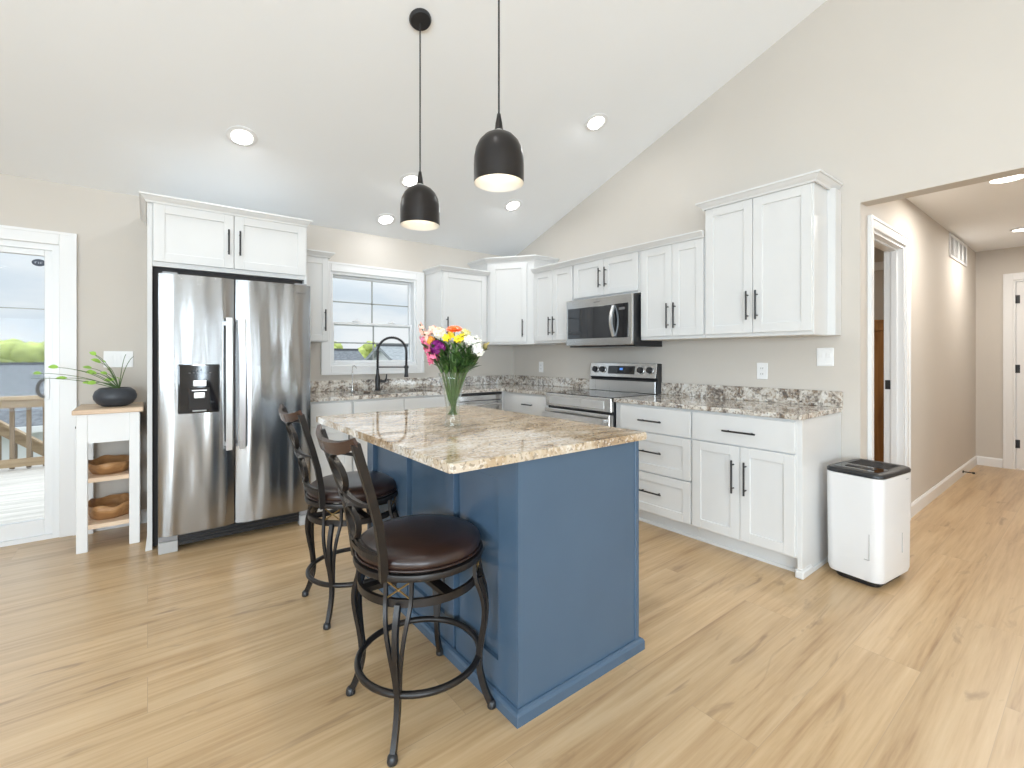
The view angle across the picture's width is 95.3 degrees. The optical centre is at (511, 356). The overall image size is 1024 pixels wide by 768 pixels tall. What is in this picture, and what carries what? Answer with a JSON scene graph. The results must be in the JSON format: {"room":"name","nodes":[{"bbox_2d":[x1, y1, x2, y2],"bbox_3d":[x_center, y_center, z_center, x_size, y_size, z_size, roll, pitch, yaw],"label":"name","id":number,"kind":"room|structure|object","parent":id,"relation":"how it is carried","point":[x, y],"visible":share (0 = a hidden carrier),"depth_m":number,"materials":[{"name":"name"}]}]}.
{"room":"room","nodes":[
{"label":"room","id":0,"kind":"room"},
{"bbox_2d":[0,173,512,509],"bbox_3d":[-2.688,0.025,3.598,6.990,2.420,0.140,0,0,-38],"label":"wall","id":1,"kind":"structure","parent":0,"point":[108,226],"depth_m":3.38,"materials":[{"name":"beige paint"}]},
{"bbox_2d":[0,225,76,546],"bbox_3d":[-3.854,0.194,2.666,2.021,2.083,0.154,0,0,-38],"label":"door","id":2,"kind":"structure","parent":1,"relation":"in","point":[58,250],"depth_m":3.18,"materials":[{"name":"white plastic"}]},
{"bbox_2d":[103,351,132,367],"bbox_3d":[-2.846,0.020,3.378,0.165,0.118,0.010,0,0,-38],"label":"switch plate","id":3,"kind":"object","parent":1,"relation":"attached to","point":[112,358],"visible":0.98,"depth_m":3.37,"materials":[{"name":"white plastic"}]},
{"bbox_2d":[94,509,146,531],"bbox_3d":[-2.868,1.185,3.360,0.383,0.100,0.014,0,0,-38],"label":"baseboard","id":4,"kind":"structure","parent":1,"relation":"attached to","point":[143,511],"depth_m":3.40,"materials":[{"name":"white wood"}]},
{"bbox_2d":[307,249,334,342],"bbox_3d":[-1.719,-0.502,4.019,0.271,0.755,0.382,0,0,-38],"label":"upper cabinet","id":5,"kind":"object","parent":1,"relation":"attached to","point":[317,260],"visible":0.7,"depth_m":3.91,"materials":[{"name":"white wood"}]},
{"bbox_2d":[321,261,423,374],"bbox_3d":[-1.366,-0.351,4.608,1.030,1.042,0.154,0,0,-38],"label":"window","id":6,"kind":"structure","parent":1,"relation":"in","point":[415,282],"depth_m":4.61,"materials":[{"name":"white plastic"}]},
{"bbox_2d":[310,375,588,391],"bbox_3d":[-0.562,0.271,4.339,2.483,0.100,1.304,0,0,-38],"label":"backsplash","id":7,"kind":"structure","parent":1,"relation":"attached to","point":[366,384],"depth_m":4.82,"materials":[{"name":"stone"}]},
{"bbox_2d":[422,265,489,341],"bbox_3d":[-0.583,-0.527,4.906,0.598,0.745,0.382,0,0,-38],"label":"upper cabinet","id":8,"kind":"object","parent":1,"relation":"attached to","point":[457,296],"visible":0.75,"depth_m":4.79,"materials":[{"name":"white wood"}]},
{"bbox_2d":[0,0,826,255],"bbox_3d":[0.059,-1.965,0.046,7.030,1.655,9.120,0,0,-38],"label":"ceiling","id":9,"kind":"structure","parent":0,"point":[130,97],"depth_m":3.02,"materials":[{"name":"white paint"}]},
{"bbox_2d":[226,126,257,146],"bbox_3d":[-1.804,-1.471,3.121,0.184,0.064,0.176,0,0,-38],"label":"recessed light","id":10,"kind":"object","parent":9,"relation":"in","point":[238,135],"visible":1,"depth_m":3.12,"materials":[{"name":"white"}]},
{"bbox_2d":[376,213,395,224],"bbox_3d":[-1.171,-1.276,4.342,0.184,0.064,0.176,0,0,-38],"label":"recessed light","id":11,"kind":"object","parent":9,"relation":"in","point":[386,218],"visible":1,"depth_m":4.33,"materials":[{"name":"white"}]},
{"bbox_2d":[400,173,417,187],"bbox_3d":[-0.841,-1.467,3.889,0.184,0.064,0.176,0,0,-38],"label":"recessed light","id":12,"kind":"object","parent":9,"relation":"in","point":[409,179],"visible":0.76,"depth_m":3.87,"materials":[{"name":"white"}]},
{"bbox_2d":[400,8,439,230],"bbox_3d":[-0.512,-1.317,2.604,0.217,1.174,0.217,0,0,-38],"label":"pendant lamp","id":13,"kind":"object","parent":9,"relation":"hanging from","point":[419,205],"visible":1,"depth_m":2.55,"materials":[{"name":"black metal"}]},
{"bbox_2d":[474,0,523,191],"bbox_3d":[-0.057,-1.453,2.023,0.217,1.406,0.217,0,0,-38],"label":"pendant lamp","id":14,"kind":"object","parent":9,"relation":"hanging from","point":[498,156],"visible":1,"depth_m":1.95,"materials":[{"name":"black metal"}]},
{"bbox_2d":[504,199,521,210],"bbox_3d":[0.011,-1.470,4.540,0.184,0.064,0.176,0,0,-38],"label":"recessed light","id":15,"kind":"object","parent":9,"relation":"in","point":[514,204],"visible":1,"depth_m":4.53,"materials":[{"name":"white"}]},
{"bbox_2d":[585,113,607,130],"bbox_3d":[0.661,-1.841,3.671,0.184,0.064,0.176,0,0,-38],"label":"recessed light","id":16,"kind":"object","parent":9,"relation":"in","point":[595,122],"visible":1,"depth_m":3.66,"materials":[{"name":"white plastic"}]},
{"bbox_2d":[0,465,1023,767],"bbox_3d":[1.695,1.265,1.323,11.100,0.060,9.040,0,0,-38],"label":"floor","id":17,"kind":"structure","parent":0,"point":[209,653],"depth_m":1.85,"materials":[{"name":"brown wood"}]},
{"bbox_2d":[72,402,143,553],"bbox_3d":[-2.726,0.785,3.175,0.348,0.900,0.466,0,0,-38],"label":"side table","id":18,"kind":"object","parent":17,"relation":"on","point":[95,423],"visible":0.96,"depth_m":3.02,"materials":[{"name":"white wood"}]},
{"bbox_2d":[33,351,136,406],"bbox_3d":[-2.800,0.150,3.077,0.516,0.369,0.235,0,0,-38],"label":"potted plant","id":19,"kind":"object","parent":18,"relation":"on","point":[115,395],"visible":1,"depth_m":3.09,"materials":[{"name":"green plant"}]},
{"bbox_2d":[88,493,128,519],"bbox_3d":[-2.722,1.016,3.171,0.258,0.103,0.331,0,0,-38],"label":"wooden bowl","id":20,"kind":"object","parent":18,"relation":"on","point":[114,505],"visible":0.86,"depth_m":3.12,"materials":[{"name":"brown wood"}]},
{"bbox_2d":[88,455,128,474],"bbox_3d":[-2.715,0.730,3.165,0.259,0.084,0.335,0,0,-38],"label":"wooden bowl","id":21,"kind":"object","parent":18,"relation":"on","point":[105,464],"visible":0.86,"depth_m":3.10,"materials":[{"name":"brown wood"}]},
{"bbox_2d":[88,513,128,523],"bbox_3d":[-2.726,1.081,3.175,0.304,0.028,0.360,0,0,-38],"label":"shelf","id":22,"kind":"object","parent":18,"relation":"attached to","point":[90,521],"depth_m":3.06,"materials":[{"name":"brown wood"}]},
{"bbox_2d":[88,469,128,477],"bbox_3d":[-2.726,0.786,3.175,0.304,0.028,0.360,0,0,-38],"label":"shelf","id":23,"kind":"object","parent":18,"relation":"attached to","point":[90,475],"depth_m":3.06,"materials":[{"name":"brown wood"}]},
{"bbox_2d":[139,191,312,550],"bbox_3d":[-2.128,0.104,3.491,1.024,2.262,0.713,0,0,-38],"label":"tall cabinet","id":24,"kind":"object","parent":17,"relation":"on","point":[185,236],"visible":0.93,"depth_m":3.13,"materials":[{"name":"white wood"}]},
{"bbox_2d":[158,271,309,554],"bbox_3d":[-2.017,0.351,3.395,0.893,1.768,0.745,0,0,-38],"label":"refrigerator","id":25,"kind":"object","parent":17,"relation":"on","point":[231,352],"visible":0.97,"depth_m":3.08,"materials":[{"name":"silver metal"}]},
{"bbox_2d":[310,400,351,511],"bbox_3d":[-1.607,0.794,3.928,0.330,0.882,0.662,0,0,-38],"label":"base cabinet","id":26,"kind":"object","parent":17,"relation":"on","point":[324,408],"visible":0.17,"depth_m":3.68,"materials":[{"name":"white wood"}]},
{"bbox_2d":[278,404,398,629],"bbox_3d":[-0.855,0.736,2.349,0.570,0.999,0.457,0,0,-35],"label":"bar stool","id":27,"kind":"object","parent":17,"relation":"on","point":[322,493],"visible":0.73,"depth_m":2.20,"materials":[{"name":"brown metal"}]},
{"bbox_2d":[307,471,395,500],"bbox_3d":[-0.808,0.651,2.382,0.436,0.063,0.436,0,0,-38],"label":"seat cushion","id":28,"kind":"object","parent":27,"relation":"on","point":[383,484],"depth_m":2.26,"materials":[{"name":"brown leather"}]},
{"bbox_2d":[352,394,448,470],"bbox_3d":[-1.117,0.794,4.310,0.907,0.882,0.662,0,0,-38],"label":"base cabinet","id":29,"kind":"object","parent":17,"relation":"on","point":[430,401],"visible":0.06,"depth_m":4.01,"materials":[{"name":"white wood"}]},
{"bbox_2d":[310,375,588,401],"bbox_3d":[-0.562,0.286,4.339,2.483,0.130,1.304,0,0,-38],"label":"countertop","id":30,"kind":"structure","parent":29,"relation":"on","point":[333,390],"depth_m":4.61,"materials":[{"name":"stone"}]},
{"bbox_2d":[349,365,356,391],"bbox_3d":[-1.457,0.201,4.268,0.069,0.240,0.039,0,0,-25],"label":"water tap","id":31,"kind":"object","parent":30,"relation":"on","point":[351,387],"visible":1,"depth_m":4.26,"materials":[{"name":"silver metal"}]},
{"bbox_2d":[374,336,408,390],"bbox_3d":[-1.139,0.063,4.414,0.322,0.515,0.061,0,0,1],"label":"kitchen faucet","id":32,"kind":"object","parent":30,"relation":"on","point":[378,381],"visible":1,"depth_m":4.41,"materials":[{"name":"black metal"}]},
{"bbox_2d":[374,369,380,390],"bbox_3d":[-1.270,0.221,4.415,0.060,0.200,0.060,0,0,-38],"label":"faucet","id":33,"kind":"object","parent":32,"relation":"on","point":[377,378],"depth_m":4.40,"materials":[{"name":"black metal"}]},
{"bbox_2d":[316,424,495,766],"bbox_3d":[-0.378,0.736,1.647,0.570,0.999,0.457,0,0,-35],"label":"bar stool","id":34,"kind":"object","parent":17,"relation":"on","point":[427,548],"visible":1,"depth_m":1.52,"materials":[{"name":"black metal"}]},
{"bbox_2d":[357,514,480,570],"bbox_3d":[-0.332,0.651,1.679,0.436,0.063,0.436,0,0,-38],"label":"seat cushion","id":35,"kind":"object","parent":34,"relation":"on","point":[417,542],"depth_m":1.56,"materials":[{"name":"brown leather"}]},
{"bbox_2d":[449,391,501,409],"bbox_3d":[-0.508,0.796,4.763,0.596,0.878,0.645,0,0,-38],"label":"dishwasher","id":36,"kind":"object","parent":17,"relation":"on","point":[493,400],"visible":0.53,"depth_m":4.57,"materials":[{"name":"silver metal"}]},
{"bbox_2d":[366,441,644,728],"bbox_3d":[-0.132,0.793,2.325,0.722,0.883,1.410,0,0,-38],"label":"kitchen island","id":37,"kind":"object","parent":17,"relation":"on","point":[559,534],"visible":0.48,"depth_m":1.75,"materials":[{"name":"blue wood"}]},
{"bbox_2d":[316,405,646,473],"bbox_3d":[-0.239,0.336,2.244,0.960,0.030,1.417,0,0,-38],"label":"island countertop","id":38,"kind":"structure","parent":37,"relation":"on","point":[484,437],"depth_m":1.94,"materials":[{"name":"beige stone"}]},
{"bbox_2d":[438,373,466,426],"bbox_3d":[-0.274,0.199,2.158,0.136,0.245,0.136,0,0,-38],"label":"vase","id":39,"kind":"object","parent":38,"relation":"on","point":[438,373],"visible":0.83,"depth_m":2.15,"materials":[{"name":"clear glass"}]},
{"bbox_2d":[420,335,450,403],"bbox_3d":[-0.357,0.086,2.150,0.181,0.368,0.111,0,0,-38],"label":"flower","id":40,"kind":"object","parent":39,"relation":"in","point":[424,343],"visible":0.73,"depth_m":2.13,"materials":[{"name":"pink plant"}]},
{"bbox_2d":[423,343,450,402],"bbox_3d":[-0.334,0.104,2.138,0.156,0.331,0.059,0,0,-38],"label":"flower","id":41,"kind":"object","parent":39,"relation":"in","point":[428,345],"visible":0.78,"depth_m":2.11,"materials":[{"name":"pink plant"}]},
{"bbox_2d":[418,322,457,414],"bbox_3d":[-0.343,0.055,2.151,0.162,0.430,0.092,0,0,23],"label":"flower","id":42,"kind":"object","parent":39,"relation":"in","point":[425,334],"visible":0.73,"depth_m":2.14,"materials":[{"name":"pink plant"}]},
{"bbox_2d":[427,336,450,401],"bbox_3d":[-0.317,0.088,2.115,0.154,0.363,0.090,0,0,-38],"label":"carnation","id":43,"kind":"object","parent":39,"relation":"in","point":[430,338],"visible":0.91,"depth_m":2.10,"materials":[{"name":"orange plant"}]},
{"bbox_2d":[430,340,450,397],"bbox_3d":[-0.320,0.097,2.110,0.091,0.346,0.136,0,0,10],"label":"dianthus","id":44,"kind":"object","parent":39,"relation":"in","point":[439,348],"visible":0.94,"depth_m":2.08,"materials":[{"name":"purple plant"}]},
{"bbox_2d":[427,325,455,414],"bbox_3d":[-0.328,0.062,2.180,0.133,0.416,0.068,0,0,-6],"label":"rose","id":45,"kind":"object","parent":39,"relation":"in","point":[430,331],"visible":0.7,"depth_m":2.16,"materials":[{"name":"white plant"}]},
{"bbox_2d":[433,327,450,383],"bbox_3d":[-0.315,0.065,2.140,0.102,0.409,0.091,0,0,1],"label":"rose","id":46,"kind":"object","parent":39,"relation":"in","point":[439,332],"visible":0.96,"depth_m":2.14,"materials":[{"name":"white plant"}]},
{"bbox_2d":[437,331,461,395],"bbox_3d":[-0.284,0.077,2.119,0.120,0.385,0.095,0,0,-10],"label":"alstroemeria","id":47,"kind":"object","parent":39,"relation":"in","point":[449,335],"visible":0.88,"depth_m":2.10,"materials":[{"name":"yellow plant"}]},
{"bbox_2d":[427,342,483,414],"bbox_3d":[-0.258,0.090,2.147,0.272,0.359,0.187,0,0,-3],"label":"greenery","id":48,"kind":"object","parent":39,"relation":"in","point":[454,365],"visible":0.74,"depth_m":2.12,"materials":[{"name":"green plant"}]},
{"bbox_2d":[445,333,465,394],"bbox_3d":[-0.249,0.082,2.120,0.101,0.376,0.103,0,0,16],"label":"alstroemeria","id":49,"kind":"object","parent":39,"relation":"in","point":[456,339],"visible":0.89,"depth_m":2.11,"materials":[{"name":"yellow plant"}]},
{"bbox_2d":[447,325,466,352],"bbox_3d":[-0.258,0.063,2.115,0.124,0.412,0.092,0,0,15],"label":"gerbera daisy","id":50,"kind":"object","parent":39,"relation":"in","point":[454,328],"visible":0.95,"depth_m":2.10,"materials":[{"name":"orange plant"}]},
{"bbox_2d":[450,328,471,413],"bbox_3d":[-0.243,0.069,2.147,0.125,0.401,0.112,0,0,37],"label":"chrysanthemum","id":51,"kind":"object","parent":39,"relation":"in","point":[464,331],"visible":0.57,"depth_m":2.15,"materials":[{"name":"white plant"}]},
{"bbox_2d":[451,334,479,397],"bbox_3d":[-0.210,0.083,2.119,0.139,0.373,0.119,0,0,-8],"label":"alstroemeria","id":52,"kind":"object","parent":39,"relation":"in","point":[469,338],"visible":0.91,"depth_m":2.09,"materials":[{"name":"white plant"}]},
{"bbox_2d":[449,335,482,414],"bbox_3d":[-0.206,0.087,2.131,0.175,0.365,0.099,0,0,4],"label":"alstroemeria","id":53,"kind":"object","parent":39,"relation":"in","point":[477,339],"visible":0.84,"depth_m":2.10,"materials":[{"name":"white plant"}]},
{"bbox_2d":[448,342,489,414],"bbox_3d":[-0.200,0.101,2.162,0.193,0.338,0.022,0,0,3],"label":"bud","id":54,"kind":"object","parent":39,"relation":"in","point":[485,346],"visible":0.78,"depth_m":2.15,"materials":[{"name":"green plant"}]},
{"bbox_2d":[455,345,487,401],"bbox_3d":[-0.180,0.109,2.145,0.154,0.322,0.176,0,0,-38],"label":"alstroemeria","id":55,"kind":"object","parent":39,"relation":"in","point":[478,349],"visible":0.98,"depth_m":2.09,"materials":[{"name":"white plant"}]},
{"bbox_2d":[503,391,548,416],"bbox_3d":[0.342,0.794,4.657,0.662,0.882,0.694,0,0,-38],"label":"base cabinet","id":56,"kind":"object","parent":17,"relation":"on","point":[533,404],"visible":0.23,"depth_m":4.46,"materials":[{"name":"white wood"}]},
{"bbox_2d":[542,363,661,426],"bbox_3d":[0.762,0.647,4.061,0.729,1.175,0.750,0,0,-38],"label":"range","id":57,"kind":"object","parent":17,"relation":"on","point":[596,404],"visible":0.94,"depth_m":4.01,"materials":[{"name":"silver metal"}]},
{"bbox_2d":[547,389,657,399],"bbox_3d":[0.776,0.329,4.075,0.588,0.022,0.746,0,0,-38],"label":"cooktop","id":58,"kind":"object","parent":57,"relation":"in","point":[589,394],"depth_m":4.01,"materials":[{"name":"black glass"}]},
{"bbox_2d":[616,402,698,539],"bbox_3d":[1.221,0.794,3.531,0.662,0.882,0.645,0,0,-38],"label":"base cabinet","id":59,"kind":"object","parent":17,"relation":"on","point":[665,456],"visible":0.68,"depth_m":3.27,"materials":[{"name":"white wood"}]},
{"bbox_2d":[692,410,840,579],"bbox_3d":[1.626,0.794,3.012,0.662,0.882,0.668,0,0,-38],"label":"base cabinet","id":60,"kind":"object","parent":17,"relation":"on","point":[759,483],"visible":0.91,"depth_m":2.78,"materials":[{"name":"white wood"}]},
{"bbox_2d":[614,382,842,419],"bbox_3d":[1.437,0.286,3.275,0.640,0.130,1.316,0,0,-38],"label":"countertop","id":61,"kind":"structure","parent":60,"relation":"on","point":[795,404],"depth_m":3.20,"materials":[{"name":"stone"}]},
{"bbox_2d":[827,459,910,587],"bbox_3d":[2.022,0.925,2.650,0.402,0.619,0.282,0,0,-31],"label":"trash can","id":62,"kind":"object","parent":17,"relation":"on","point":[868,501],"visible":1,"depth_m":2.53,"materials":[{"name":"white plastic"}]},
{"bbox_2d":[848,459,898,468],"bbox_3d":[2.083,0.618,2.686,0.160,0.004,0.196,0,0,-31],"label":"grille","id":63,"kind":"object","parent":62,"relation":"attached to","point":[862,462],"depth_m":2.68,"materials":[{"name":"black plastic"}]},
{"bbox_2d":[874,320,883,461],"bbox_3d":[3.595,0.435,5.025,0.509,1.600,1.200,0,0,-38],"label":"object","id":64,"kind":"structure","parent":17,"relation":"on","point":[878,324],"depth_m":4.62,"materials":[{"name":"brown wood"}]},
{"bbox_2d":[513,0,1023,461],"bbox_3d":[2.783,-0.729,2.172,0.120,3.927,8.840,0,0,-38],"label":"wall","id":65,"kind":"structure","parent":0,"point":[893,100],"depth_m":2.98,"materials":[{"name":"beige paint"}]},
{"bbox_2d":[467,254,558,345],"bbox_3d":[0.002,-0.586,5.101,0.656,0.918,0.796,0,0,-38],"label":"upper cabinet","id":66,"kind":"object","parent":65,"relation":"attached to","point":[510,280],"visible":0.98,"depth_m":4.90,"materials":[{"name":"white wood"}]},
{"bbox_2d":[539,362,542,371],"bbox_3d":[0.324,0.117,5.217,0.008,0.118,0.072,0,0,-38],"label":"outlet plate","id":67,"kind":"object","parent":65,"relation":"attached to","point":[540,363],"visible":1,"depth_m":5.21,"materials":[{"name":"white plastic"}]},
{"bbox_2d":[530,260,574,343],"bbox_3d":[0.508,-0.516,4.684,0.370,0.767,0.570,0,0,-38],"label":"upper cabinet","id":68,"kind":"object","parent":65,"relation":"attached to","point":[553,283],"visible":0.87,"depth_m":4.59,"materials":[{"name":"white wood"}]},
{"bbox_2d":[570,245,640,299],"bbox_3d":[0.914,-0.710,4.163,0.370,0.380,0.748,0,0,-38],"label":"upper cabinet","id":69,"kind":"object","parent":65,"relation":"attached to","point":[617,271],"visible":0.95,"depth_m":4.03,"materials":[{"name":"white wood"}]},
{"bbox_2d":[566,293,661,347],"bbox_3d":[0.873,-0.293,4.131,0.469,0.428,0.740,0,0,-38],"label":"microwave","id":70,"kind":"object","parent":69,"relation":"attached to","point":[614,321],"visible":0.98,"depth_m":3.94,"materials":[{"name":"silver metal"}]},
{"bbox_2d":[636,230,716,340],"bbox_3d":[1.317,-0.515,3.647,0.370,0.769,0.557,0,0,-38],"label":"upper cabinet","id":71,"kind":"object","parent":65,"relation":"attached to","point":[673,267],"visible":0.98,"depth_m":3.53,"materials":[{"name":"white wood"}]},
{"bbox_2d":[661,382,842,406],"bbox_3d":[1.681,0.271,3.466,0.020,0.100,1.316,0,0,-38],"label":"backsplash","id":72,"kind":"structure","parent":65,"relation":"attached to","point":[777,395],"depth_m":3.34,"materials":[{"name":"stone"}]},
{"bbox_2d":[757,363,767,378],"bbox_3d":[1.788,0.104,3.340,0.008,0.118,0.075,0,0,-38],"label":"outlet plate","id":73,"kind":"object","parent":65,"relation":"attached to","point":[762,368],"visible":1,"depth_m":3.33,"materials":[{"name":"white plastic"}]},
{"bbox_2d":[695,169,842,338],"bbox_3d":[1.702,-0.613,3.149,0.375,0.963,0.790,0,0,-38],"label":"upper cabinet","id":74,"kind":"object","parent":65,"relation":"attached to","point":[773,249],"visible":1,"depth_m":2.96,"materials":[{"name":"white wood"}]},
{"bbox_2d":[817,348,833,365],"bbox_3d":[2.030,0.003,3.029,0.010,0.118,0.098,0,0,-38],"label":"switch plate","id":75,"kind":"object","parent":65,"relation":"attached to","point":[825,356],"visible":1,"depth_m":3.03,"materials":[{"name":"white plastic"}]},
{"bbox_2d":[874,247,883,319],"bbox_3d":[3.490,0.020,5.686,0.100,2.430,2.530,0,0,-38],"label":"wall","id":76,"kind":"structure","parent":0,"point":[878,254],"depth_m":5.03,"materials":[{"name":"beige paint"}]},
{"bbox_2d":[874,261,883,270],"bbox_3d":[3.445,-0.970,5.651,0.015,0.090,2.530,0,0,-38],"label":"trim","id":77,"kind":"structure","parent":76,"relation":"attached to","point":[877,265],"depth_m":5.01,"materials":[{"name":"white wood"}]},
{"bbox_2d":[867,198,975,502],"bbox_3d":[3.742,0.020,4.202,3.890,2.430,0.120,0,0,-38],"label":"wall","id":78,"kind":"structure","parent":0,"point":[943,290],"depth_m":4.15,"materials":[{"name":"beige paint"}]},
{"bbox_2d":[867,214,910,520],"bbox_3d":[2.598,0.169,3.294,0.944,2.132,0.144,0,0,-38],"label":"trim","id":79,"kind":"structure","parent":78,"relation":"attached to","point":[893,251],"depth_m":3.50,"materials":[{"name":"white wood"}]},
{"bbox_2d":[911,456,976,517],"bbox_3d":[4.160,1.185,4.443,2.906,0.100,0.014,0,0,-38],"label":"baseboard","id":80,"kind":"structure","parent":78,"relation":"attached to","point":[917,505],"depth_m":4.18,"materials":[{"name":"white wood"}]},
{"bbox_2d":[949,233,966,266],"bbox_3d":[4.508,-1.067,4.715,0.850,0.225,0.012,0,0,-38],"label":"air vent","id":81,"kind":"object","parent":78,"relation":"in","point":[958,252],"visible":1,"depth_m":4.69,"materials":[{"name":"grey plastic"}]},
{"bbox_2d":[906,178,1023,251],"bbox_3d":[4.242,-1.235,3.659,4.010,0.080,1.590,0,0,-38],"label":"ceiling","id":82,"kind":"structure","parent":0,"point":[982,216],"depth_m":3.88,"materials":[{"name":"white paint"}]},
{"bbox_2d":[987,174,1023,183],"bbox_3d":[3.289,-1.185,3.100,0.192,0.017,0.192,0,0,-38],"label":"recessed light","id":83,"kind":"object","parent":82,"relation":"in","point":[1016,177],"visible":0.64,"depth_m":3.11,"materials":[{"name":"white"}]},
{"bbox_2d":[1010,226,1023,231],"bbox_3d":[4.753,-1.185,4.344,0.168,0.017,0.168,0,0,-38],"label":"recessed light","id":84,"kind":"object","parent":82,"relation":"in","point":[1018,229],"visible":1,"depth_m":4.35,"materials":[{"name":"white"}]},
{"bbox_2d":[976,246,1023,458],"bbox_3d":[5.775,0.020,4.856,0.120,2.430,1.590,0,0,-38],"label":"wall","id":85,"kind":"structure","parent":0,"point":[991,265],"depth_m":5.26,"materials":[{"name":"beige paint"}]},
{"bbox_2d":[977,456,1002,467],"bbox_3d":[5.373,1.185,5.262,0.014,0.100,0.215,0,0,-38],"label":"baseboard","id":86,"kind":"structure","parent":85,"relation":"attached to","point":[981,460],"depth_m":5.25,"materials":[{"name":"white wood"}]},
{"bbox_2d":[1003,272,1023,468],"bbox_3d":[5.748,0.163,4.819,0.207,2.145,0.935,0,0,-38],"label":"door","id":87,"kind":"structure","parent":85,"relation":"in","point":[1013,284],"depth_m":5.12,"materials":[{"name":"white wood"}]},
{"label":"outside","id":88,"kind":"structure","parent":0,"visible":0},
{"bbox_3d":[-65.754,4.285,116.759,280.000,0.300,255.000,0,0,-38],"label":"ground","id":89,"kind":"structure","parent":88,"visible":0},
{"bbox_2d":[0,420,42,459],"bbox_3d":[-5.603,2.422,6.448,3.000,4.045,0.180,0,0,-38],"label":"stair railing","id":90,"kind":"object","parent":89,"relation":"on","point":[20,436],"visible":0.02,"depth_m":5.94,"materials":[{"name":"beige wood"}]},
{"bbox_2d":[0,362,43,459],"bbox_3d":[-15.537,2.145,10.644,15.300,3.980,7.600,0,0,-38],"label":"water","id":91,"kind":"structure","parent":89,"relation":"on","point":[16,378],"depth_m":11.23,"materials":[{"name":"white"}]},
{"bbox_2d":[0,338,43,361],"bbox_3d":[-44.582,1.258,41.722,4.956,5.764,3.601,0,0,-12],"label":"tree","id":92,"kind":"object","parent":89,"relation":"on","point":[11,350],"visible":0.65,"depth_m":40.83,"materials":[{"name":"green plant"}]},
{"bbox_2d":[334,341,342,348],"bbox_3d":[-22.162,1.125,56.761,3.414,6.028,4.371,0,0,-38],"label":"tree","id":93,"kind":"object","parent":89,"relation":"on","point":[336,345],"visible":0.02,"depth_m":56.05,"materials":[{"name":"green plant"}]},
{"bbox_2d":[334,348,364,359],"bbox_3d":[-8.372,1.900,18.773,4.400,4.470,4.600,0,0,-38],"label":"house","id":94,"kind":"structure","parent":89,"relation":"on","point":[339,354],"depth_m":19.44,"materials":[{"name":"white"}]},
{"bbox_2d":[357,341,375,357],"bbox_3d":[-18.484,1.098,58.066,3.349,6.082,2.736,0,0,-38],"label":"tree","id":95,"kind":"object","parent":89,"relation":"on","point":[365,350],"visible":0.16,"depth_m":57.43,"materials":[{"name":"green plant"}]},
{"bbox_2d":[364,344,407,359],"bbox_3d":[-1.329,1.860,17.673,7.750,4.550,5.700,0,0,-38],"label":"house","id":96,"kind":"structure","parent":89,"relation":"on","point":[386,351],"depth_m":15.29,"materials":[{"name":"white"}]},
{"bbox_3d":[-9.230,2.835,2.399,0.140,2.600,0.140,0,0,-38],"label":"post","id":97,"kind":"object","parent":89,"relation":"on","visible":0},
{"bbox_2d":[0,465,43,524],"bbox_3d":[-5.839,1.410,3.337,6.900,0.250,3.306,0,0,-38],"label":"deck","id":98,"kind":"object","parent":97,"relation":"on","point":[21,488],"depth_m":4.35,"materials":[{"name":"white wood"}]},
{"bbox_2d":[0,395,43,469],"bbox_3d":[-6.684,0.868,4.424,6.905,0.835,0.180,0,0,-38],"label":"deck railing","id":99,"kind":"object","parent":98,"relation":"on","point":[11,402],"visible":0.1,"depth_m":5.30,"materials":[{"name":"beige wood"}]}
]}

